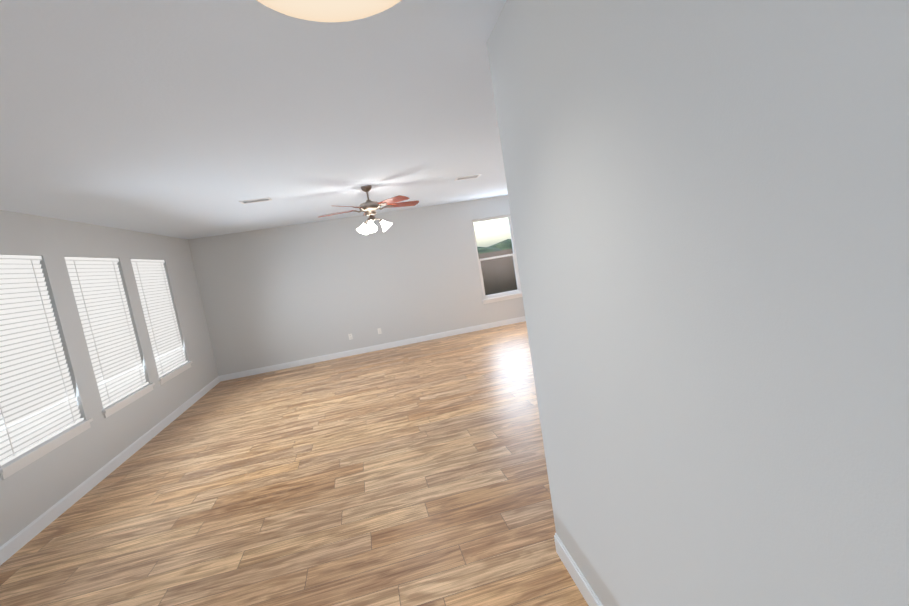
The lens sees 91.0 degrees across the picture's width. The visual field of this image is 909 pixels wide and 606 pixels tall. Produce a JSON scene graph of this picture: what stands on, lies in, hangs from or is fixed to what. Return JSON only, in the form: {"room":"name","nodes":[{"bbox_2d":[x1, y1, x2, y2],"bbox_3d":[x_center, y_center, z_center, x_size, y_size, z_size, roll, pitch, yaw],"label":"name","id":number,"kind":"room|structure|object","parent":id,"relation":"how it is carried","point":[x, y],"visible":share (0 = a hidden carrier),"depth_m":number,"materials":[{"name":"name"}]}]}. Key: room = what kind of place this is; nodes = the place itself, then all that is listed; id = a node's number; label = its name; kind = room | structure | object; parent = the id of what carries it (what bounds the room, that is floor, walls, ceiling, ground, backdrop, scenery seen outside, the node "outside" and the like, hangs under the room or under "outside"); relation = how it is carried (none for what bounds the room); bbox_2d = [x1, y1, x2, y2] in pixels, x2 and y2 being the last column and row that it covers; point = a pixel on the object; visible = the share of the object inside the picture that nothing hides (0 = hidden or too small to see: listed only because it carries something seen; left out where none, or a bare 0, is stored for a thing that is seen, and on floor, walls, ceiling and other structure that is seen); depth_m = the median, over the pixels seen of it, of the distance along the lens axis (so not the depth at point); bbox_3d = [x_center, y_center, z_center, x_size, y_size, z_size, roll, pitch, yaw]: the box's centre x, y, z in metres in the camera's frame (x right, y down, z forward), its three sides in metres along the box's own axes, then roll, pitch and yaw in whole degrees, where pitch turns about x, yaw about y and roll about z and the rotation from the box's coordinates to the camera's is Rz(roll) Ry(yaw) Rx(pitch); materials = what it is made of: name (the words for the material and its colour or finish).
{"room":"empty living room","nodes":[
{"label":"empty living room","id":0,"kind":"room"},
{"bbox_2d":[0,210,218,546],"bbox_3d":[-3.475,0.656,2.453,0.160,2.700,12.000,-10,7,-11],"label":"wall","id":1,"kind":"structure","parent":0,"point":[32,491],"depth_m":4.72,"materials":[{"name":"white paint"}]},
{"bbox_2d":[0,255,92,479],"bbox_3d":[-3.761,0.454,3.863,0.165,1.755,1.180,-10,7,-11],"label":"window","id":2,"kind":"structure","parent":1,"relation":"in","point":[40,414],"depth_m":3.95,"materials":[{"name":"white plastic"}]},
{"bbox_2d":[64,257,154,417],"bbox_3d":[-4.060,0.341,5.247,0.165,1.755,1.180,-10,7,-11],"label":"window","id":3,"kind":"structure","parent":1,"relation":"in","point":[104,312],"depth_m":5.20,"materials":[{"name":"white plastic"}]},
{"bbox_2d":[0,376,219,564],"bbox_3d":[-3.188,1.910,2.618,0.014,0.112,12.000,-10,7,-11],"label":"baseboard","id":4,"kind":"structure","parent":1,"relation":"attached to","point":[22,538],"depth_m":4.31,"materials":[{"name":"white wood"}]},
{"bbox_2d":[131,259,191,384],"bbox_3d":[-4.349,0.231,6.592,0.165,1.755,1.180,-10,7,-11],"label":"window","id":5,"kind":"structure","parent":1,"relation":"in","point":[159,314],"depth_m":6.57,"materials":[{"name":"white plastic"}]},
{"bbox_2d":[0,0,507,238],"bbox_3d":[1.544,-1.687,3.344,11.300,0.120,12.600,-10,7,-11],"label":"ceiling","id":6,"kind":"structure","parent":0,"point":[188,119],"depth_m":2.58,"materials":[{"name":"white paint"}]},
{"bbox_2d":[239,197,271,203],"bbox_3d":[-2.384,-1.228,5.367,0.340,0.010,0.190,-10,7,-11],"label":"ceiling vent","id":7,"kind":"object","parent":6,"relation":"in","point":[256,200],"visible":1,"depth_m":5.34,"materials":[{"name":"white metal"}]},
{"bbox_2d":[257,0,400,21],"bbox_3d":[-0.366,-1.009,1.346,0.676,0.155,0.676,-10,7,-11],"label":"dome light","id":8,"kind":"object","parent":6,"relation":"attached to","point":[330,10],"visible":1,"depth_m":1.45,"materials":[{"name":"beige glass"}]},
{"bbox_2d":[318,185,418,234],"bbox_3d":[-1.078,-1.183,5.716,1.320,0.586,1.267,-10,7,-11],"label":"ceiling fan","id":9,"kind":"object","parent":6,"relation":"hanging from","point":[368,207],"visible":1,"depth_m":5.61,"materials":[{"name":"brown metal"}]},
{"bbox_2d":[454,175,480,180],"bbox_3d":[0.180,-1.732,6.176,0.340,0.010,0.190,-10,7,-11],"label":"ceiling vent","id":10,"kind":"object","parent":6,"relation":"in","point":[467,177],"visible":1,"depth_m":6.15,"materials":[{"name":"white metal"}]},
{"bbox_2d":[0,321,588,605],"bbox_3d":[1.986,1.079,3.666,11.300,0.120,12.600,-10,7,-11],"label":"floor","id":11,"kind":"structure","parent":0,"point":[414,474],"depth_m":3.49,"materials":[{"name":"brown wood"}]},
{"bbox_2d":[188,195,524,375],"bbox_3d":[0.487,-0.788,9.429,10.700,2.700,0.160,-10,7,-11],"label":"wall","id":12,"kind":"structure","parent":0,"point":[279,295],"depth_m":8.80,"materials":[{"name":"white paint"}]},
{"bbox_2d":[219,316,525,381],"bbox_3d":[0.709,0.489,9.492,10.700,0.112,0.014,-10,7,-11],"label":"baseboard","id":13,"kind":"structure","parent":12,"relation":"attached to","point":[362,350],"depth_m":8.99,"materials":[{"name":"white wood"}]},
{"bbox_2d":[472,215,521,303],"bbox_3d":[0.908,-0.929,9.475,0.960,1.765,0.165,-10,7,-11],"label":"window","id":14,"kind":"structure","parent":12,"relation":"in","point":[502,296],"depth_m":9.52,"materials":[{"name":"white plastic"}]},
{"bbox_2d":[486,0,908,605],"bbox_3d":[0.869,0.278,-0.274,0.438,2.700,5.321,-10,7,-11],"label":"wall","id":15,"kind":"structure","parent":0,"point":[710,208],"depth_m":0.95,"materials":[{"name":"white paint"}]},
{"bbox_2d":[554,533,602,605],"bbox_3d":[0.987,1.563,-0.139,0.014,0.112,5.320,-10,7,-8],"label":"baseboard","id":16,"kind":"structure","parent":15,"relation":"attached to","point":[581,583],"depth_m":2.20,"materials":[{"name":"white wood"}]},
{"label":"outside","id":17,"kind":"structure","parent":0,"visible":0},
{"bbox_2d":[477,239,516,294],"bbox_3d":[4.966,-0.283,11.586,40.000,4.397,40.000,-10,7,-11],"label":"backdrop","id":18,"kind":"structure","parent":17,"point":[499,247],"depth_m":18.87,"materials":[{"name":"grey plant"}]}
]}

